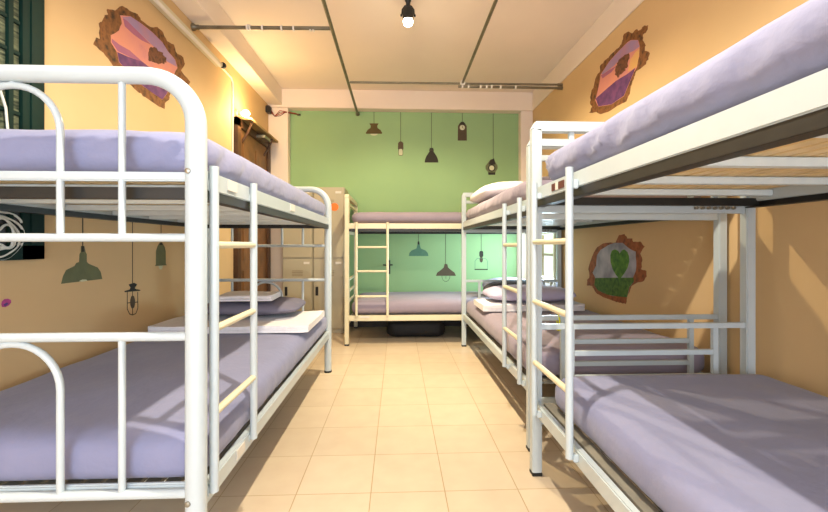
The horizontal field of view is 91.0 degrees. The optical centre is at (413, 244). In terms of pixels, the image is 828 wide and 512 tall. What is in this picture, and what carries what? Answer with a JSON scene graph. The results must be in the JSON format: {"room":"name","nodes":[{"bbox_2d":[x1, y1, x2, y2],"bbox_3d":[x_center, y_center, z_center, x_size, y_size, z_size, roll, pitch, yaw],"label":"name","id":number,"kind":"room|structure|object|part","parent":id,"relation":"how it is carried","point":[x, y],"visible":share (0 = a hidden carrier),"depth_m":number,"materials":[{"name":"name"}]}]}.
{"room":"dormitory","nodes":[
{"label":"dormitory","id":0,"kind":"room"},
{"bbox_2d":[0,0,267,503],"bbox_3d":[-1.645,-0.425,1.560,0.100,2.850,6.750,0,0,-2],"label":"wall","id":1,"kind":"structure","parent":0,"point":[40,303],"depth_m":2.11,"materials":[{"name":"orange paint"}]},
{"bbox_2d":[1,299,10,306],"bbox_3d":[-1.595,0.227,1.592,0.002,0.032,0.039,0,0,-2],"label":"flower","id":2,"kind":"object","parent":1,"relation":"attached to","point":[6,302],"visible":1,"depth_m":1.59,"materials":[{"name":"paint"}]},
{"bbox_2d":[0,0,44,260],"bbox_3d":[-1.564,-0.645,1.150,0.027,1.410,1.185,0,0,-2],"label":"window","id":3,"kind":"structure","parent":1,"relation":"in","point":[22,22],"depth_m":1.65,"materials":[{"name":"green paint"}]},
{"bbox_3d":[-1.574,-0.640,1.162,0.008,1.300,0.970,0,0,-2],"label":"pane","id":4,"kind":"part","parent":3,"relation":"part of","materials":[{"name":"clear glass"}]},
{"bbox_3d":[-1.570,-0.075,1.162,0.008,0.150,0.950,0,0,-2],"label":"panel","id":5,"kind":"part","parent":3,"relation":"part of","materials":[{"name":"black plastic"}]},
{"bbox_2d":[0,90,24,259],"bbox_3d":[-1.574,-0.332,1.544,0.016,0.784,0.219,0,0,-2],"label":"cable coil","id":6,"kind":"object","parent":3,"relation":"hanging from","point":[11,225],"visible":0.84,"depth_m":1.57,"materials":[{"name":"white plastic"}]},
{"bbox_2d":[61,218,101,283],"bbox_3d":[-1.611,-0.045,1.981,0.002,0.445,0.257,0,0,-2],"label":"lamp","id":7,"kind":"object","parent":1,"relation":"attached to","point":[82,271],"visible":0.95,"depth_m":1.98,"materials":[{"name":"paint"}]},
{"bbox_3d":[-1.611,0.091,1.981,0.002,0.172,0.257,0,0,-2],"label":"lamp shade","id":8,"kind":"part","parent":7,"relation":"part of","materials":[{"name":"green paint"}]},
{"bbox_2d":[124,222,139,314],"bbox_3d":[-1.626,0.073,2.352,0.002,0.667,0.138,0,0,-2],"label":"lamp","id":9,"kind":"object","parent":1,"relation":"attached to","point":[132,302],"visible":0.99,"depth_m":2.35,"materials":[{"name":"paint"}]},
{"bbox_3d":[-1.626,0.246,2.352,0.002,0.053,0.138,0,0,-2],"label":"lamp shade","id":10,"kind":"part","parent":9,"relation":"part of","materials":[{"name":"black paint"}]},
{"bbox_3d":[-1.626,-0.017,2.351,0.001,0.485,0.006,0,0,-2],"label":"cord","id":11,"kind":"part","parent":9,"relation":"part of","materials":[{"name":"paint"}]},
{"bbox_3d":[-1.626,0.329,2.352,0.002,0.075,0.043,0,0,-2],"label":"bulb","id":12,"kind":"part","parent":9,"relation":"part of","materials":[{"name":"glass"}]},
{"bbox_2d":[93,6,189,108],"bbox_3d":[-1.632,-1.140,2.527,0.004,0.503,0.957,0,0,-2],"label":"wall mural","id":13,"kind":"object","parent":1,"relation":"attached to","point":[125,39],"visible":0.85,"depth_m":2.41,"materials":[{"name":"paint"}]},
{"bbox_2d":[155,242,165,268],"bbox_3d":[-1.637,-0.067,2.635,0.002,0.449,0.129,0,0,-2],"label":"lamp","id":14,"kind":"object","parent":1,"relation":"attached to","point":[160,251],"visible":0.9,"depth_m":2.63,"materials":[{"name":"paint"}]},
{"bbox_2d":[149,0,226,68],"bbox_3d":[-1.609,-1.522,2.843,0.076,0.065,1.252,0,0,-2],"label":"batten","id":15,"kind":"object","parent":1,"relation":"attached to","point":[160,5],"visible":1,"depth_m":2.87,"materials":[{"name":"beige metal"}]},
{"bbox_2d":[172,0,281,104],"bbox_3d":[-1.510,-1.752,1.500,0.165,0.195,6.620,0,0,-2],"label":"beam","id":16,"kind":"structure","parent":1,"relation":"attached to","point":[230,43],"depth_m":3.48,"materials":[{"name":"beige paint"}]},
{"bbox_2d":[223,69,233,152],"bbox_3d":[-1.672,-0.926,3.614,0.016,1.253,0.318,0,0,-2],"label":"duct","id":17,"kind":"object","parent":1,"relation":"attached to","point":[224,70],"visible":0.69,"depth_m":3.76,"materials":[{"name":"white plastic"}]},
{"bbox_2d":[235,110,249,116],"bbox_3d":[-1.627,-1.250,3.867,0.122,0.068,0.068,0,0,-2],"label":"wall lamp","id":18,"kind":"object","parent":1,"relation":"attached to","point":[245,113],"visible":0.98,"depth_m":3.85,"materials":[{"name":"white plastic"}]},
{"bbox_2d":[235,110,241,115],"bbox_3d":[-1.663,-1.250,3.866,0.050,0.060,0.060,0,0,-2],"label":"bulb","id":19,"kind":"object","parent":18,"relation":"attached to","point":[237,113],"depth_m":3.85,"materials":[{"name":"white glass"}]},
{"bbox_3d":[-1.602,-1.250,3.868,0.072,0.068,0.068,0,0,-2],"label":"bulb","id":20,"kind":"part","parent":18,"relation":"part of","materials":[{"name":"white glass"}]},
{"bbox_2d":[233,116,270,291],"bbox_3d":[-1.663,-0.100,4.291,0.084,2.200,0.990,0,0,-2],"label":"door","id":21,"kind":"structure","parent":1,"relation":"in","point":[252,149],"depth_m":4.13,"materials":[{"name":"brown wood"}]},
{"bbox_2d":[239,117,277,156],"bbox_3d":[-1.641,-1.078,4.327,0.140,0.296,0.880,0,0,-2],"label":"hood","id":22,"kind":"object","parent":1,"relation":"attached to","point":[264,136],"visible":0.66,"depth_m":4.27,"materials":[{"name":"brown wood"}]},
{"bbox_2d":[190,23,329,31],"bbox_3d":[-1.133,-1.625,3.045,1.045,0.051,0.054,0,0,-1],"label":"conduit pipe","id":23,"kind":"object","parent":1,"relation":"attached to","point":[194,27],"visible":0.98,"depth_m":3.03,"materials":[{"name":"white plastic"}]},
{"bbox_2d":[0,326,656,511],"bbox_3d":[-0.008,1.050,1.626,3.375,0.100,6.950,0,0,-2],"label":"floor","id":24,"kind":"structure","parent":0,"point":[419,423],"depth_m":2.02,"materials":[{"name":"beige tile"}]},
{"bbox_2d":[0,64,331,511],"bbox_3d":[-1.099,0.260,2.137,1.007,1.480,2.163,0,0,-2],"label":"bunk bed","id":25,"kind":"object","parent":24,"relation":"on","point":[199,200],"visible":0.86,"depth_m":1.10,"materials":[{"name":"white metal"}]},
{"bbox_3d":[-1.572,-0.182,2.118,0.026,0.055,2.064,0,0,-2],"label":"rail","id":26,"kind":"part","parent":25,"relation":"part of","materials":[{"name":"white metal"}]},
{"bbox_3d":[-1.061,0.254,1.088,0.992,1.468,0.054,0,0,-2],"label":"frame","id":27,"kind":"part","parent":25,"relation":"part of","materials":[{"name":"white metal"}]},
{"bbox_3d":[-1.097,-0.186,2.137,0.884,0.013,2.020,0,0,-2],"label":"slat panel","id":28,"kind":"part","parent":25,"relation":"part of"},
{"bbox_3d":[-1.097,0.682,2.137,0.884,0.013,2.020,0,0,-2],"label":"slat panel","id":29,"kind":"part","parent":25,"relation":"part of","materials":[{"name":"white metal"}]},
{"bbox_2d":[0,129,325,215],"bbox_3d":[-1.104,-0.285,2.137,0.954,0.181,2.044,0,0,-2],"label":"mattress","id":30,"kind":"object","parent":25,"relation":"on","point":[85,149],"visible":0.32,"depth_m":1.14,"materials":[{"name":"purple fabric"}]},
{"bbox_2d":[0,316,326,480],"bbox_3d":[-1.104,0.594,2.142,0.959,0.161,2.059,0,0,-2],"label":"mattress","id":31,"kind":"object","parent":25,"relation":"on","point":[155,370],"visible":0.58,"depth_m":1.33,"materials":[{"name":"purple fabric"}]},
{"bbox_2d":[148,310,324,333],"bbox_3d":[-1.093,0.490,2.647,0.920,0.046,0.585,0,0,-2],"label":"folded blanket","id":32,"kind":"object","parent":31,"relation":"on","point":[296,321],"visible":0.58,"depth_m":2.45,"materials":[{"name":"white fabric"}]},
{"bbox_2d":[207,297,305,315],"bbox_3d":[-1.083,0.411,2.778,0.642,0.108,0.452,0,0,-2],"label":"pillow","id":33,"kind":"object","parent":32,"relation":"on","point":[280,305],"visible":0.64,"depth_m":2.60,"materials":[{"name":"purple fabric"}]},
{"bbox_2d":[219,291,280,301],"bbox_3d":[-1.079,0.334,2.678,0.341,0.039,0.276,0,0,-5],"label":"folded towel","id":34,"kind":"object","parent":33,"relation":"on","point":[232,295],"visible":0.84,"depth_m":2.57,"materials":[{"name":"white fabric"}]},
{"bbox_3d":[-0.635,0.703,2.156,0.026,0.055,2.064,0,0,-2],"label":"rail","id":35,"kind":"part","parent":25,"relation":"part of","materials":[{"name":"white metal"}]},
{"bbox_3d":[-0.635,-0.182,2.156,0.026,0.055,2.064,0,0,-2],"label":"rail","id":36,"kind":"part","parent":25,"relation":"part of","materials":[{"name":"white metal"}]},
{"bbox_3d":[-1.146,0.264,3.186,0.992,1.447,0.054,0,0,-2],"label":"frame","id":37,"kind":"part","parent":25,"relation":"part of","materials":[{"name":"white metal"}]},
{"bbox_2d":[268,108,289,296],"bbox_3d":[-1.614,-0.315,4.884,0.230,2.630,0.110,0,0,-2],"label":"pillar","id":38,"kind":"structure","parent":24,"relation":"on","point":[279,126],"depth_m":4.83,"materials":[{"name":"beige paint"}]},
{"bbox_2d":[265,105,300,116],"bbox_3d":[-1.548,-1.568,4.830,0.410,0.104,0.088,0,0,-26],"label":"junction box","id":39,"kind":"object","parent":38,"relation":"attached to","point":[268,109],"visible":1,"depth_m":4.79,"materials":[{"name":"black plastic"}]},
{"bbox_2d":[283,192,312,310],"bbox_3d":[-1.320,0.172,4.754,0.340,1.655,0.363,0,0,-2],"label":"locker","id":40,"kind":"object","parent":24,"relation":"on","point":[297,261],"visible":0.44,"depth_m":4.58,"materials":[{"name":"beige metal"}]},
{"bbox_3d":[-1.313,-0.250,4.589,0.324,0.786,0.017,0,0,-2],"label":"door","id":41,"kind":"part","parent":40,"relation":"part of","materials":[{"name":"beige metal"}]},
{"bbox_3d":[-1.313,0.547,4.589,0.324,0.785,0.017,0,0,-2],"label":"door","id":42,"kind":"part","parent":40,"relation":"part of","materials":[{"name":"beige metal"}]},
{"bbox_2d":[313,187,347,332],"bbox_3d":[-0.970,0.172,4.768,0.352,1.655,0.363,0,0,-2],"label":"locker","id":43,"kind":"object","parent":24,"relation":"on","point":[336,195],"visible":0.56,"depth_m":4.60,"materials":[{"name":"beige metal"}]},
{"bbox_3d":[-0.963,-0.250,4.603,0.336,0.786,0.017,0,0,-2],"label":"door","id":44,"kind":"part","parent":43,"relation":"part of","materials":[{"name":"beige metal"}]},
{"bbox_3d":[-0.963,0.547,4.603,0.336,0.785,0.017,0,0,-2],"label":"door","id":45,"kind":"part","parent":43,"relation":"part of","materials":[{"name":"beige metal"}]},
{"bbox_2d":[386,320,444,336],"bbox_3d":[0.017,0.874,4.524,0.646,0.251,0.331,0,0,-2],"label":"duffel bag","id":46,"kind":"object","parent":24,"relation":"on","point":[394,328],"visible":0.62,"depth_m":4.38,"materials":[{"name":"black fabric"}]},
{"bbox_2d":[344,194,555,345],"bbox_3d":[0.370,0.247,4.511,2.154,1.505,0.940,0,0,-2],"label":"bunk bed","id":47,"kind":"object","parent":24,"relation":"on","point":[355,228],"visible":0.48,"depth_m":4.06,"materials":[{"name":"beige metal"}]},
{"bbox_3d":[-0.668,0.257,4.051,0.042,1.463,0.042,0,0,-2],"label":"post","id":48,"kind":"part","parent":47,"relation":"part of","materials":[{"name":"beige metal"}]},
{"bbox_3d":[-0.685,-0.484,4.483,0.042,0.042,0.907,0,0,-2],"label":"rail","id":49,"kind":"part","parent":47,"relation":"part of","materials":[{"name":"white metal"}]},
{"bbox_3d":[-0.703,0.257,4.916,0.042,1.463,0.042,0,0,-2],"label":"post","id":50,"kind":"part","parent":47,"relation":"part of","materials":[{"name":"white metal"}]},
{"bbox_3d":[0.387,0.730,4.094,2.074,0.055,0.026,0,0,-2],"label":"rail","id":51,"kind":"part","parent":47,"relation":"part of","materials":[{"name":"white metal"}]},
{"bbox_3d":[0.387,-0.189,4.094,2.074,0.055,0.026,0,0,-2],"label":"rail","id":52,"kind":"part","parent":47,"relation":"part of","materials":[{"name":"white metal"}]},
{"bbox_2d":[352,212,467,222],"bbox_3d":[0.369,-0.281,4.529,2.039,0.128,0.858,0,0,-2],"label":"mattress","id":53,"kind":"object","parent":47,"relation":"on","point":[360,217],"visible":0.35,"depth_m":4.10,"materials":[{"name":"purple fabric"}]},
{"bbox_3d":[0.369,0.710,4.519,2.030,0.013,0.811,0,0,-2],"label":"slat panel","id":54,"kind":"part","parent":47,"relation":"part of","materials":[{"name":"white metal"}]},
{"bbox_2d":[352,291,491,313],"bbox_3d":[0.369,0.622,4.529,2.040,0.157,0.861,0,0,-2],"label":"mattress","id":55,"kind":"object","parent":47,"relation":"on","point":[419,302],"visible":0.46,"depth_m":4.12,"materials":[{"name":"purple fabric"}]},
{"bbox_2d":[482,277,525,286],"bbox_3d":[1.039,0.446,4.496,0.539,0.177,0.382,0,0,-2],"label":"pillow","id":56,"kind":"object","parent":55,"relation":"on","point":[508,278],"visible":0.14,"depth_m":4.43,"materials":[{"name":"white fabric"}]},
{"bbox_3d":[1.441,0.257,4.137,0.042,1.463,0.042,0,0,-2],"label":"post","id":57,"kind":"part","parent":47,"relation":"part of","materials":[{"name":"white metal"}]},
{"bbox_2d":[518,111,532,278],"bbox_3d":[1.371,-0.315,5.005,0.145,2.630,0.110,0,0,-2],"label":"pillar","id":58,"kind":"structure","parent":24,"relation":"on","point":[525,118],"depth_m":4.95,"materials":[{"name":"beige paint"}]},
{"bbox_2d":[461,139,726,451],"bbox_3d":[0.994,0.242,3.020,1.027,1.515,2.089,0,0,-2],"label":"bunk bed","id":59,"kind":"object","parent":24,"relation":"on","point":[514,218],"visible":0.52,"depth_m":2.02,"materials":[{"name":"white metal"}]},
{"bbox_3d":[0.492,0.252,4.023,0.042,1.473,0.042,0,0,-2],"label":"post","id":60,"kind":"part","parent":59,"relation":"part of","materials":[{"name":"white metal"}]},
{"bbox_3d":[0.968,-0.494,4.043,0.994,0.042,0.042,0,0,-2],"label":"rail","id":61,"kind":"part","parent":59,"relation":"part of","materials":[{"name":"white metal"}]},
{"bbox_3d":[0.534,0.703,3.007,0.026,0.055,1.999,0,0,-2],"label":"rail","id":62,"kind":"part","parent":59,"relation":"part of","materials":[{"name":"white metal"}]},
{"bbox_3d":[0.534,-0.201,3.007,0.026,0.055,1.999,0,0,-2],"label":"rail","id":63,"kind":"part","parent":59,"relation":"part of","materials":[{"name":"white metal"}]},
{"bbox_3d":[0.968,-0.140,4.043,0.912,0.033,0.024,0,0,-2],"label":"rail","id":64,"kind":"part","parent":59,"relation":"part of","materials":[{"name":"white metal"}]},
{"bbox_3d":[1.002,0.682,3.026,0.898,0.013,1.955,0,0,-2],"label":"slat panel","id":65,"kind":"part","parent":59,"relation":"part of","materials":[{"name":"white metal"}]},
{"bbox_3d":[0.575,0.252,1.990,0.042,1.473,0.042,0,0,-2],"label":"post","id":66,"kind":"part","parent":59,"relation":"part of","materials":[{"name":"white metal"}]},
{"bbox_3d":[1.050,0.763,2.009,0.912,0.033,0.024,0,0,-2],"label":"rail","id":67,"kind":"part","parent":59,"relation":"part of","materials":[{"name":"white metal"}]},
{"bbox_3d":[1.050,-0.494,2.009,0.994,0.042,0.042,0,0,-2],"label":"rail","id":68,"kind":"part","parent":59,"relation":"part of","materials":[{"name":"white metal"}]},
{"bbox_3d":[1.444,0.252,4.062,0.042,1.473,0.042,0,0,-2],"label":"post","id":69,"kind":"part","parent":59,"relation":"part of","materials":[{"name":"white metal"}]},
{"bbox_2d":[466,176,700,219],"bbox_3d":[1.010,-0.303,3.028,0.963,0.148,1.965,0,0,-2],"label":"mattress","id":70,"kind":"object","parent":59,"relation":"on","point":[509,196],"visible":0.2,"depth_m":2.44,"materials":[{"name":"purple fabric"}]},
{"bbox_2d":[470,181,521,202],"bbox_3d":[0.738,-0.452,3.533,0.421,0.157,0.726,0,0,-2],"label":"pillow","id":71,"kind":"object","parent":70,"relation":"on","point":[487,192],"visible":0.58,"depth_m":3.23,"materials":[{"name":"white fabric"}]},
{"bbox_2d":[466,300,703,375],"bbox_3d":[1.010,0.594,3.024,0.952,0.161,1.952,0,0,-2],"label":"mattress","id":72,"kind":"object","parent":59,"relation":"on","point":[491,322],"visible":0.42,"depth_m":2.15,"materials":[{"name":"purple fabric"}]},
{"bbox_2d":[483,280,542,289],"bbox_3d":[0.947,0.415,3.801,0.577,0.176,0.306,0,0,-2],"label":"pillow","id":73,"kind":"object","parent":72,"relation":"on","point":[509,282],"visible":0.12,"depth_m":3.73,"materials":[{"name":"grey fabric"}]},
{"bbox_2d":[474,299,584,311],"bbox_3d":[0.925,0.485,3.353,0.800,0.055,0.426,0,0,-2],"label":"folded blanket","id":74,"kind":"object","parent":72,"relation":"on","point":[487,305],"visible":0.48,"depth_m":3.17,"materials":[{"name":"white fabric"}]},
{"bbox_2d":[483,285,575,300],"bbox_3d":[0.944,0.397,3.381,0.712,0.131,0.401,0,0,-2],"label":"pillow","id":75,"kind":"object","parent":74,"relation":"on","point":[549,293],"visible":0.7,"depth_m":3.21,"materials":[{"name":"fabric"}]},
{"bbox_3d":[1.485,-0.201,3.045,0.026,0.055,1.999,0,0,-2],"label":"rail","id":76,"kind":"part","parent":59,"relation":"part of","materials":[{"name":"white metal"}]},
{"bbox_3d":[1.050,-0.140,2.009,0.912,0.033,0.024,0,0,-2],"label":"rail","id":77,"kind":"part","parent":59,"relation":"part of","materials":[{"name":"white metal"}]},
{"bbox_3d":[1.526,0.252,2.029,0.042,1.473,0.042,0,0,-2],"label":"post","id":78,"kind":"part","parent":59,"relation":"part of","materials":[{"name":"white metal"}]},
{"bbox_2d":[529,68,827,511],"bbox_3d":[1.037,0.233,0.775,1.033,1.535,2.089,0,0,-2],"label":"bunk bed","id":79,"kind":"object","parent":24,"relation":"on","point":[768,149],"visible":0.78,"depth_m":1.35,"materials":[{"name":"white metal"}]},
{"bbox_3d":[0.532,0.241,1.778,0.042,1.493,0.042,0,0,-2],"label":"post","id":80,"kind":"part","parent":79,"relation":"part of","materials":[{"name":"white metal"}]},
{"bbox_3d":[1.011,-0.514,1.797,1.000,0.042,0.042,0,0,-2],"label":"rail","id":81,"kind":"part","parent":79,"relation":"part of","materials":[{"name":"white metal"}]},
{"bbox_3d":[0.574,0.703,0.756,0.026,0.055,2.009,0,0,-2],"label":"rail","id":82,"kind":"part","parent":79,"relation":"part of","materials":[{"name":"white metal"}]},
{"bbox_3d":[1.045,0.682,0.775,0.904,0.013,1.965,0,0,-2],"label":"slat panel","id":83,"kind":"part","parent":79,"relation":"part of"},
{"bbox_3d":[1.011,-0.157,1.797,0.918,0.033,0.024,0,0,-2],"label":"rail","id":84,"kind":"part","parent":79,"relation":"part of","materials":[{"name":"white metal"}]},
{"bbox_3d":[0.574,-0.217,0.756,0.026,0.055,2.009,0,0,-2],"label":"rail","id":85,"kind":"part","parent":79,"relation":"part of","materials":[{"name":"white metal"}]},
{"bbox_2d":[545,0,827,180],"bbox_3d":[1.052,-0.328,0.778,0.991,0.163,1.933,0,0,-2],"label":"mattress","id":86,"kind":"object","parent":79,"relation":"on","point":[792,47],"visible":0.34,"depth_m":0.76,"materials":[{"name":"purple fabric"}]},
{"bbox_2d":[555,374,827,511],"bbox_3d":[1.066,0.597,0.779,0.932,0.154,1.897,0,0,-2],"label":"mattress","id":87,"kind":"object","parent":79,"relation":"on","point":[689,442],"visible":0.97,"depth_m":1.15,"materials":[{"name":"purple fabric"}]},
{"bbox_3d":[1.045,-0.237,0.775,0.904,0.013,1.965,0,0,-2],"label":"slat panel","id":88,"kind":"part","parent":79,"relation":"part of","materials":[{"name":"brown wood"}]},
{"bbox_3d":[1.490,0.241,1.817,0.042,1.493,0.042,0,0,-2],"label":"post","id":89,"kind":"part","parent":79,"relation":"part of","materials":[{"name":"white metal"}]},
{"bbox_3d":[1.531,-0.217,0.795,0.026,0.055,2.009,0,0,-2],"label":"rail","id":90,"kind":"part","parent":79,"relation":"part of","materials":[{"name":"white metal"}]},
{"bbox_2d":[290,111,517,314],"bbox_3d":[-0.147,-0.425,5.048,3.175,2.850,0.100,0,0,-2],"label":"wall","id":91,"kind":"structure","parent":0,"point":[328,148],"depth_m":5.00,"materials":[{"name":"green paint"}]},
{"bbox_2d":[321,0,359,115],"bbox_3d":[-0.554,-1.600,1.680,0.051,0.051,6.602,0,0,-2],"label":"conduit pipe","id":92,"kind":"object","parent":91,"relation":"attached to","point":[324,4],"visible":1,"depth_m":3.32,"materials":[{"name":"grey metal"}]},
{"bbox_2d":[366,123,381,135],"bbox_3d":[-0.490,-1.493,4.984,0.203,0.307,0.002,0,0,-2],"label":"lamp","id":93,"kind":"object","parent":91,"relation":"attached to","point":[373,130],"visible":0.96,"depth_m":4.98,"materials":[{"name":"paint"}]},
{"bbox_2d":[398,112,402,155],"bbox_3d":[-0.163,-1.373,4.997,0.069,0.556,0.002,0,0,-2],"label":"lamp","id":94,"kind":"object","parent":91,"relation":"attached to","point":[400,144],"visible":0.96,"depth_m":5.00,"materials":[{"name":"paint"}]},
{"bbox_3d":[-0.163,-1.219,4.997,0.069,0.105,0.002,0,0,-2],"label":"lamp shade","id":95,"kind":"part","parent":94,"relation":"part of","materials":[{"name":"paint"}]},
{"bbox_2d":[269,89,532,113],"bbox_3d":[-0.142,-1.740,4.933,3.175,0.220,0.130,0,0,-2],"label":"beam","id":96,"kind":"structure","parent":91,"relation":"attached to","point":[292,99],"depth_m":4.88,"materials":[{"name":"beige paint"}]},
{"bbox_2d":[349,320,468,326],"bbox_3d":[-0.102,0.935,4.992,2.800,0.130,0.015,0,0,-2],"label":"baseboard","id":97,"kind":"structure","parent":91,"relation":"attached to","point":[446,322],"depth_m":4.97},
{"bbox_2d":[409,234,427,255],"bbox_3d":[0.057,-0.049,5.005,0.241,0.369,0.002,0,0,-2],"label":"lamp","id":98,"kind":"object","parent":91,"relation":"attached to","point":[418,251],"visible":0.9,"depth_m":5.00,"materials":[{"name":"paint"}]},
{"bbox_3d":[0.057,0.046,5.006,0.241,0.178,0.002,0,0,-2],"label":"lamp shade","id":99,"kind":"part","parent":98,"relation":"part of","materials":[{"name":"teal paint"}]},
{"bbox_2d":[425,113,437,162],"bbox_3d":[0.216,-1.336,5.012,0.168,0.641,0.002,0,0,-2],"label":"lamp","id":100,"kind":"object","parent":91,"relation":"attached to","point":[431,157],"visible":0.94,"depth_m":5.01,"materials":[{"name":"paint"}]},
{"bbox_3d":[0.216,-1.105,5.012,0.168,0.179,0.002,0,0,-2],"label":"lamp shade","id":101,"kind":"part","parent":100,"relation":"part of","materials":[{"name":"paint"}]},
{"bbox_3d":[0.216,-1.426,5.012,0.006,0.462,0.001,0,0,-2],"label":"cord","id":102,"kind":"part","parent":100,"relation":"part of","materials":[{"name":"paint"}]},
{"bbox_2d":[436,234,455,281],"bbox_3d":[0.394,0.109,5.019,0.248,0.687,0.002,0,0,-2],"label":"lamp","id":103,"kind":"object","parent":91,"relation":"attached to","point":[445,271],"visible":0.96,"depth_m":5.02,"materials":[{"name":"paint"}]},
{"bbox_3d":[0.390,0.000,5.019,0.006,0.469,0.001,0,0,-2],"label":"cord","id":104,"kind":"part","parent":103,"relation":"part of","materials":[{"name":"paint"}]},
{"bbox_3d":[0.394,0.307,5.019,0.248,0.146,0.002,0,0,-2],"label":"lamp shade","id":105,"kind":"part","parent":103,"relation":"part of","materials":[{"name":"paint"}]},
{"bbox_2d":[458,113,466,140],"bbox_3d":[0.597,-1.476,5.027,0.114,0.372,0.003,0,0,-2],"label":"lamp","id":106,"kind":"object","parent":91,"relation":"attached to","point":[462,128],"visible":0.97,"depth_m":5.03,"materials":[{"name":"paint"}]},
{"bbox_3d":[0.597,-1.405,5.027,0.114,0.231,0.002,0,0,-2],"label":"lamp shade","id":107,"kind":"part","parent":106,"relation":"part of","materials":[{"name":"paint"}]},
{"bbox_2d":[475,251,487,269],"bbox_3d":[0.832,0.037,5.037,0.165,0.545,0.002,0,0,-2],"label":"lamp","id":108,"kind":"object","parent":91,"relation":"attached to","point":[481,258],"visible":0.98,"depth_m":5.04,"materials":[{"name":"paint"}]},
{"bbox_2d":[486,159,497,174],"bbox_3d":[0.961,-1.268,5.042,0.151,0.797,0.002,0,0,-2],"label":"lamp","id":109,"kind":"object","parent":91,"relation":"attached to","point":[491,167],"visible":0.98,"depth_m":5.04,"materials":[{"name":"paint"}]},
{"bbox_2d":[217,0,613,91],"bbox_3d":[-0.008,-1.900,1.626,3.375,0.100,6.950,0,0,-2],"label":"ceiling","id":110,"kind":"structure","parent":0,"point":[523,41],"depth_m":3.66,"materials":[{"name":"beige paint"}]},
{"bbox_2d":[400,0,415,26],"bbox_3d":[-0.045,-1.744,3.051,0.100,0.210,0.081,0,0,34],"label":"hanging light","id":111,"kind":"object","parent":110,"relation":"attached to","point":[408,12],"visible":1,"depth_m":3.03,"materials":[{"name":"black plastic"}]},
{"bbox_2d":[533,0,827,396],"bbox_3d":[1.628,-0.425,1.692,0.100,2.850,6.750,0,0,-2],"label":"wall","id":112,"kind":"structure","parent":0,"point":[680,36],"depth_m":2.18,"materials":[{"name":"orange paint"}]},
{"bbox_2d":[350,81,562,85],"bbox_3d":[0.425,-1.600,4.034,2.117,0.027,0.027,0,0,-2],"label":"conduit pipe","id":113,"kind":"object","parent":112,"relation":"attached to","point":[359,82],"visible":1,"depth_m":4.03,"materials":[{"name":"grey metal"}]},
{"bbox_2d":[458,85,562,89],"bbox_3d":[0.961,-1.566,4.042,1.047,0.039,0.040,0,0,-2],"label":"conduit pipe","id":114,"kind":"object","parent":112,"relation":"attached to","point":[514,87],"visible":1,"depth_m":4.03,"materials":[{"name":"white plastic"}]},
{"bbox_2d":[460,0,497,84],"bbox_3d":[0.592,-1.598,1.242,0.052,0.051,5.635,0,0,-2],"label":"conduit pipe","id":115,"kind":"object","parent":114,"relation":"attached to","point":[462,82],"visible":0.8,"depth_m":3.15,"materials":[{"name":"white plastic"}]},
{"bbox_2d":[542,175,561,286],"bbox_3d":[1.454,-0.050,4.372,0.030,1.400,0.580,0,0,-2],"label":"window","id":116,"kind":"structure","parent":112,"relation":"in","point":[547,250],"depth_m":4.41,"materials":[{"name":"green paint"}]},
{"bbox_3d":[1.461,-0.050,4.378,0.008,1.320,0.350,0,0,-2],"label":"pane","id":117,"kind":"part","parent":116,"relation":"part of","materials":[{"name":"clear glass"}]},
{"bbox_2d":[532,0,643,109],"bbox_3d":[1.575,-1.740,1.625,0.012,0.220,6.620,0,0,-2],"label":"beam","id":118,"kind":"structure","parent":112,"relation":"attached to","point":[617,11],"depth_m":3.48,"materials":[{"name":"beige paint"}]},
{"bbox_2d":[587,234,646,303],"bbox_3d":[1.518,0.175,3.115,0.003,0.510,0.855,0,0,-2],"label":"wall mural","id":119,"kind":"object","parent":112,"relation":"attached to","point":[613,268],"visible":1,"depth_m":3.04,"materials":[{"name":"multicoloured paint"}]},
{"bbox_2d":[589,25,649,113],"bbox_3d":[1.520,-1.283,3.078,0.004,0.501,0.844,0,0,-2],"label":"wall mural","id":120,"kind":"object","parent":112,"relation":"attached to","point":[612,84],"visible":1,"depth_m":3.01,"materials":[{"name":"paint"}]}
]}

